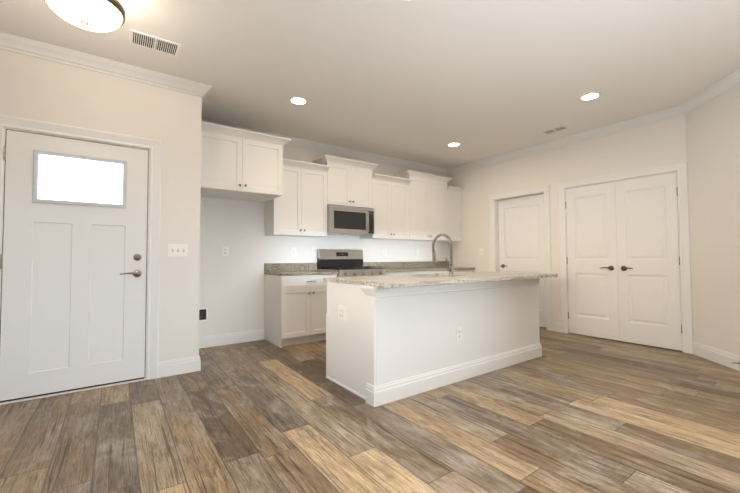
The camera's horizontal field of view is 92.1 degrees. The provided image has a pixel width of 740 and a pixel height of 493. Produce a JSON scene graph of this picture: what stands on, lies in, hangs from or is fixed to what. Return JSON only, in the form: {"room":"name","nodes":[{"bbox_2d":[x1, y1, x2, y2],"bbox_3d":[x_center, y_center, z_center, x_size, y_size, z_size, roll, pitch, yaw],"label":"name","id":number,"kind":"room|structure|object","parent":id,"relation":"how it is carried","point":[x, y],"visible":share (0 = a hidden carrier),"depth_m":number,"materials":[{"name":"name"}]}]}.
{"room":"kitchen","nodes":[
{"label":"kitchen","id":0,"kind":"room"},
{"bbox_2d":[0,49,201,361],"bbox_3d":[-2.828,-0.207,2.658,2.840,2.731,0.140,1,-2,-35],"label":"wall","id":1,"kind":"structure","parent":0,"point":[35,88],"depth_m":3.24,"materials":[{"name":"white paint"}]},
{"bbox_2d":[0,129,148,402],"bbox_3d":[-2.351,0.139,2.893,0.922,2.029,0.106,1,-2,-35],"label":"entry door","id":2,"kind":"structure","parent":1,"relation":"in","point":[73,261],"depth_m":2.87,"materials":[{"name":"white wood"}]},
{"bbox_2d":[0,115,161,404],"bbox_3d":[-2.385,0.098,2.950,1.106,2.136,0.160,1,-2,-35],"label":"door frame","id":3,"kind":"structure","parent":1,"relation":"attached to","point":[153,146],"depth_m":3.15,"materials":[{"name":"white wood"}]},
{"bbox_2d":[0,31,211,98],"bbox_3d":[-2.644,-1.524,2.703,2.690,0.098,0.083,1,-2,-35],"label":"crown molding","id":4,"kind":"structure","parent":1,"relation":"attached to","point":[32,48],"depth_m":2.97,"materials":[{"name":"white wood"}]},
{"bbox_2d":[158,356,196,377],"bbox_3d":[-1.768,1.104,3.271,0.303,0.140,0.016,1,-2,-35],"label":"baseboard","id":5,"kind":"structure","parent":1,"relation":"attached to","point":[193,364],"depth_m":3.26,"materials":[{"name":"white wood"}]},
{"bbox_2d":[168,244,187,255],"bbox_3d":[-1.775,0.034,3.301,0.164,0.116,0.019,1,-2,-35],"label":"light switch","id":6,"kind":"object","parent":1,"relation":"attached to","point":[177,249],"visible":1,"depth_m":3.30,"materials":[{"name":"white plastic"}]},
{"bbox_2d":[197,356,200,370],"bbox_3d":[-1.871,1.120,3.740,0.017,0.140,0.900,1,-2,-35],"label":"baseboard","id":7,"kind":"structure","parent":1,"relation":"attached to","point":[198,357],"depth_m":3.37,"materials":[{"name":"white wood"}]},
{"bbox_2d":[199,145,447,338],"bbox_3d":[-0.382,-0.123,5.535,4.763,2.731,0.140,1,-2,-35],"label":"wall","id":8,"kind":"structure","parent":0,"point":[232,293],"depth_m":4.60,"materials":[{"name":"white paint"}]},
{"bbox_2d":[199,308,207,320],"bbox_3d":[-2.014,0.812,4.233,0.164,0.156,0.030,1,-2,-35],"label":"outlet box","id":9,"kind":"object","parent":8,"relation":"attached to","point":[203,314],"visible":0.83,"depth_m":4.26,"materials":[{"name":"black plastic"}]},
{"bbox_2d":[222,246,228,255],"bbox_3d":[-1.794,0.057,4.430,0.072,0.116,0.009,1,-2,-35],"label":"electrical outlet","id":10,"kind":"object","parent":8,"relation":"attached to","point":[225,250],"visible":1,"depth_m":4.43,"materials":[{"name":"white plastic"}]},
{"bbox_2d":[199,329,263,348],"bbox_3d":[-1.773,1.142,4.401,0.940,0.140,0.016,1,-2,-35],"label":"baseboard","id":11,"kind":"structure","parent":8,"relation":"attached to","point":[251,335],"depth_m":4.43,"materials":[{"name":"white wood"}]},
{"bbox_2d":[201,121,284,201],"bbox_3d":[-1.600,-0.938,4.221,0.938,0.670,0.627,1,-2,-35],"label":"upper cabinet","id":12,"kind":"object","parent":8,"relation":"attached to","point":[237,164],"depth_m":3.98,"materials":[{"name":"white wood"}]},
{"bbox_2d":[291,247,295,255],"bbox_3d":[-1.058,0.071,4.954,0.072,0.116,0.009,1,-2,-35],"label":"electrical outlet","id":13,"kind":"object","parent":8,"relation":"attached to","point":[293,251],"visible":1,"depth_m":4.95,"materials":[{"name":"white plastic"}]},
{"bbox_2d":[265,165,328,236],"bbox_3d":[-0.992,-0.585,4.823,0.758,0.888,0.332,1,-2,-35],"label":"upper cabinet","id":14,"kind":"object","parent":8,"relation":"attached to","point":[296,196],"depth_m":4.69,"materials":[{"name":"white wood"}]},
{"bbox_2d":[312,248,315,255],"bbox_3d":[-0.806,0.076,5.134,0.072,0.116,0.009,1,-2,-35],"label":"electrical outlet","id":15,"kind":"object","parent":8,"relation":"attached to","point":[313,251],"visible":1,"depth_m":5.13,"materials":[{"name":"white plastic"}]},
{"bbox_2d":[201,119,447,174],"bbox_3d":[-0.366,-1.443,5.459,4.380,0.098,0.081,1,-2,-35],"label":"crown molding","id":16,"kind":"structure","parent":8,"relation":"attached to","point":[296,142],"depth_m":5.48,"materials":[{"name":"white wood"}]},
{"bbox_2d":[317,157,372,207],"bbox_3d":[-0.374,-0.903,5.275,0.760,0.658,0.332,1,-2,-35],"label":"upper cabinet","id":17,"kind":"object","parent":8,"relation":"attached to","point":[350,182],"depth_m":5.12,"materials":[{"name":"white wood"}]},
{"bbox_2d":[327,204,374,235],"bbox_3d":[-0.339,-0.374,5.214,0.757,0.394,0.440,1,-2,-35],"label":"over-the-range microwave","id":18,"kind":"object","parent":17,"relation":"attached to","point":[350,220],"visible":0.94,"depth_m":5.05,"materials":[{"name":"silver metal"}]},
{"bbox_2d":[265,261,448,272],"bbox_3d":[0.051,0.305,5.723,3.540,0.112,0.023,1,-2,-35],"label":"backsplash","id":19,"kind":"structure","parent":8,"relation":"attached to","point":[276,267],"depth_m":5.80,"materials":[{"name":"grey stone"}]},
{"bbox_2d":[360,177,408,240],"bbox_3d":[0.241,-0.562,5.701,0.737,0.888,0.332,1,-2,-35],"label":"upper cabinet","id":20,"kind":"object","parent":8,"relation":"attached to","point":[390,198],"depth_m":5.56,"materials":[{"name":"white wood"}]},
{"bbox_2d":[393,170,448,240],"bbox_3d":[0.903,-0.657,6.177,0.887,1.102,0.332,1,-2,-35],"label":"upper cabinet","id":21,"kind":"object","parent":8,"relation":"attached to","point":[428,194],"depth_m":6.01,"materials":[{"name":"white wood"}]},
{"bbox_2d":[449,189,461,240],"bbox_3d":[1.422,-0.540,6.542,0.378,0.888,0.332,1,-2,-35],"label":"upper cabinet","id":22,"kind":"object","parent":8,"relation":"attached to","point":[454,197],"depth_m":6.42,"materials":[{"name":"white wood"}]},
{"bbox_2d":[0,327,739,492],"bbox_3d":[0.945,1.156,1.310,7.783,0.120,8.800,1,-2,-35],"label":"floor","id":23,"kind":"structure","parent":0,"point":[570,413],"depth_m":2.19,"materials":[{"name":"brown wood"}]},
{"bbox_2d":[265,273,336,347],"bbox_3d":[-0.909,0.789,4.676,0.756,0.853,0.585,1,-2,-35],"label":"base cabinet","id":24,"kind":"object","parent":23,"relation":"on","point":[295,307],"depth_m":4.41,"materials":[{"name":"white wood"}]},
{"bbox_2d":[281,269,332,276],"bbox_3d":[-0.905,0.347,4.675,0.769,0.032,0.618,1,-2,-35],"label":"countertop","id":25,"kind":"structure","parent":24,"relation":"on","point":[292,272],"depth_m":4.44,"materials":[{"name":"grey stone"}]},
{"bbox_2d":[317,249,385,276],"bbox_3d":[-0.250,0.632,5.069,0.755,1.188,0.702,1,-2,-35],"label":"range","id":26,"kind":"object","parent":23,"relation":"on","point":[345,263],"visible":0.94,"depth_m":5.15,"materials":[{"name":"silver metal"}]},
{"bbox_2d":[386,273,420,274],"bbox_3d":[0.304,0.812,5.540,0.685,0.853,0.585,1,-2,-35],"label":"base cabinet","id":27,"kind":"object","parent":23,"relation":"on","point":[386,273],"depth_m":5.29,"materials":[{"name":"white wood"}]},
{"bbox_2d":[325,277,542,406],"bbox_3d":[0.706,0.743,3.486,2.250,0.853,0.799,1,-2,-35],"label":"kitchen island","id":28,"kind":"object","parent":23,"relation":"on","point":[391,338],"depth_m":2.94,"materials":[{"name":"white wood"}]},
{"bbox_2d":[323,273,557,288],"bbox_3d":[0.766,0.299,3.456,2.244,0.032,0.958,1,-2,-35],"label":"island countertop","id":29,"kind":"structure","parent":28,"relation":"on","point":[405,281],"depth_m":3.04,"materials":[{"name":"beige stone"}]},
{"bbox_2d":[432,233,454,276],"bbox_3d":[0.661,0.078,3.301,0.087,0.401,0.265,1,-2,-35],"label":"faucet","id":30,"kind":"object","parent":29,"relation":"on","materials":[{"name":"grey metal"}]},
{"bbox_2d":[421,269,448,273],"bbox_3d":[0.868,0.823,5.942,0.700,0.853,0.585,1,-2,-35],"label":"base cabinet","id":31,"kind":"object","parent":23,"relation":"on","point":[434,270],"depth_m":5.76,"materials":[{"name":"white wood"}]},
{"bbox_2d":[385,265,456,272],"bbox_3d":[0.848,0.380,5.923,2.007,0.032,0.618,1,-2,-35],"label":"countertop","id":32,"kind":"structure","parent":31,"relation":"on","point":[386,270],"depth_m":5.42,"materials":[{"name":"grey stone"}]},
{"bbox_2d":[454,269,472,271],"bbox_3d":[1.405,0.833,6.324,0.618,0.853,0.585,1,-2,-35],"label":"base cabinet","id":33,"kind":"object","parent":23,"relation":"on","point":[455,270],"depth_m":6.11,"materials":[{"name":"white wood"}]},
{"bbox_2d":[0,0,739,168],"bbox_3d":[0.931,-1.694,1.405,7.783,0.120,8.800,1,-2,-35],"label":"ceiling","id":34,"kind":"structure","parent":0,"point":[426,82],"depth_m":3.02,"materials":[{"name":"white paint"}]},
{"bbox_2d":[44,0,124,31],"bbox_3d":[-1.705,-1.453,2.134,0.398,0.287,0.398,1,-2,-35],"label":"semi-flush ceiling light","id":35,"kind":"object","parent":34,"relation":"attached to","point":[100,15],"visible":1,"depth_m":2.10,"materials":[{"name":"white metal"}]},
{"bbox_2d":[129,29,180,56],"bbox_3d":[-1.667,-1.572,2.768,0.330,0.008,0.200,1,-2,-35],"label":"ceiling vent","id":36,"kind":"object","parent":34,"relation":"in","point":[144,40],"visible":1,"depth_m":2.76,"materials":[{"name":"white metal"}]},
{"bbox_2d":[289,96,307,104],"bbox_3d":[-0.758,-1.542,3.779,0.200,0.007,0.200,1,-2,-35],"label":"recessed light","id":37,"kind":"object","parent":34,"relation":"in","point":[296,100],"visible":1,"depth_m":3.77,"materials":[{"name":"white plastic"}]},
{"bbox_2d":[400,0,417,2],"bbox_3d":[0.254,-1.599,2.233,0.200,0.007,0.200,1,-2,-35],"label":"recessed light","id":38,"kind":"object","parent":34,"relation":"in","point":[408,1],"visible":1,"depth_m":2.32,"materials":[{"name":"white"}]},
{"bbox_2d":[447,142,460,146],"bbox_3d":[1.236,-1.503,5.267,0.200,0.007,0.200,1,-2,-35],"label":"recessed light","id":39,"kind":"object","parent":34,"relation":"in","point":[454,144],"visible":0.98,"depth_m":5.26,"materials":[{"name":"white plastic"}]},
{"bbox_2d":[540,125,568,134],"bbox_3d":[2.429,-1.528,4.691,0.165,0.008,0.300,1,-2,-35],"label":"ceiling vent","id":40,"kind":"object","parent":34,"relation":"in","point":[554,130],"visible":1,"depth_m":4.69,"materials":[{"name":"white metal"}]},
{"bbox_2d":[579,92,600,100],"bbox_3d":[2.289,-1.560,3.712,0.200,0.007,0.200,1,-2,-35],"label":"recessed light","id":41,"kind":"object","parent":34,"relation":"in","point":[589,96],"visible":1,"depth_m":3.71,"materials":[{"name":"white plastic"}]},
{"bbox_2d":[447,115,686,321],"bbox_3d":[2.516,-0.140,5.451,0.140,2.731,3.640,1,-2,-35],"label":"wall","id":42,"kind":"structure","parent":0,"point":[654,144],"depth_m":5.13,"materials":[{"name":"white paint"}]},
{"bbox_2d":[489,185,552,330],"bbox_3d":[2.378,0.174,5.620,0.160,2.116,1.029,1,-2,-35],"label":"door frame","id":43,"kind":"structure","parent":42,"relation":"attached to","point":[494,198],"depth_m":5.40,"materials":[{"name":"white wood"}]},
{"bbox_2d":[498,194,545,327],"bbox_3d":[2.398,0.218,5.632,0.098,2.004,0.831,1,-2,-35],"label":"hall door","id":44,"kind":"structure","parent":42,"relation":"in","point":[521,237],"depth_m":5.62,"materials":[{"name":"white wood"}]},
{"bbox_2d":[565,182,619,340],"bbox_3d":[2.922,0.185,4.733,0.098,2.004,0.616,1,-2,-35],"label":"closet door","id":45,"kind":"structure","parent":42,"relation":"in","point":[593,300],"depth_m":4.72,"materials":[{"name":"white wood"}]},
{"bbox_2d":[558,161,692,353],"bbox_3d":[3.159,0.133,4.524,0.160,2.116,1.412,1,-2,-35],"label":"door frame","id":46,"kind":"structure","parent":42,"relation":"attached to","point":[680,167],"depth_m":4.01,"materials":[{"name":"white wood"}]},
{"bbox_2d":[615,172,682,350],"bbox_3d":[3.281,0.167,4.229,0.098,2.004,0.616,1,-2,-35],"label":"closet door","id":47,"kind":"structure","parent":42,"relation":"in","point":[649,289],"depth_m":4.22,"materials":[{"name":"white wood"}]},
{"bbox_2d":[685,85,739,355],"bbox_3d":[3.314,-0.249,2.315,0.140,2.731,3.373,-1,-2,10],"label":"wall","id":48,"kind":"structure","parent":0,"point":[712,127],"depth_m":3.56,"materials":[{"name":"white paint"}]},
{"bbox_2d":[448,69,739,174],"bbox_3d":[2.227,-1.511,3.797,2.293,0.098,5.800,1,-2,-35],"label":"crown molding","id":49,"kind":"structure","parent":48,"relation":"attached to","point":[732,80],"depth_m":4.41,"materials":[{"name":"white wood"}]},
{"bbox_2d":[692,341,739,370],"bbox_3d":[3.250,1.047,2.304,2.308,0.140,2.336,1,-2,-35],"label":"baseboard","id":50,"kind":"structure","parent":48,"relation":"attached to","point":[713,354],"depth_m":3.55,"materials":[{"name":"white wood"}]}
]}

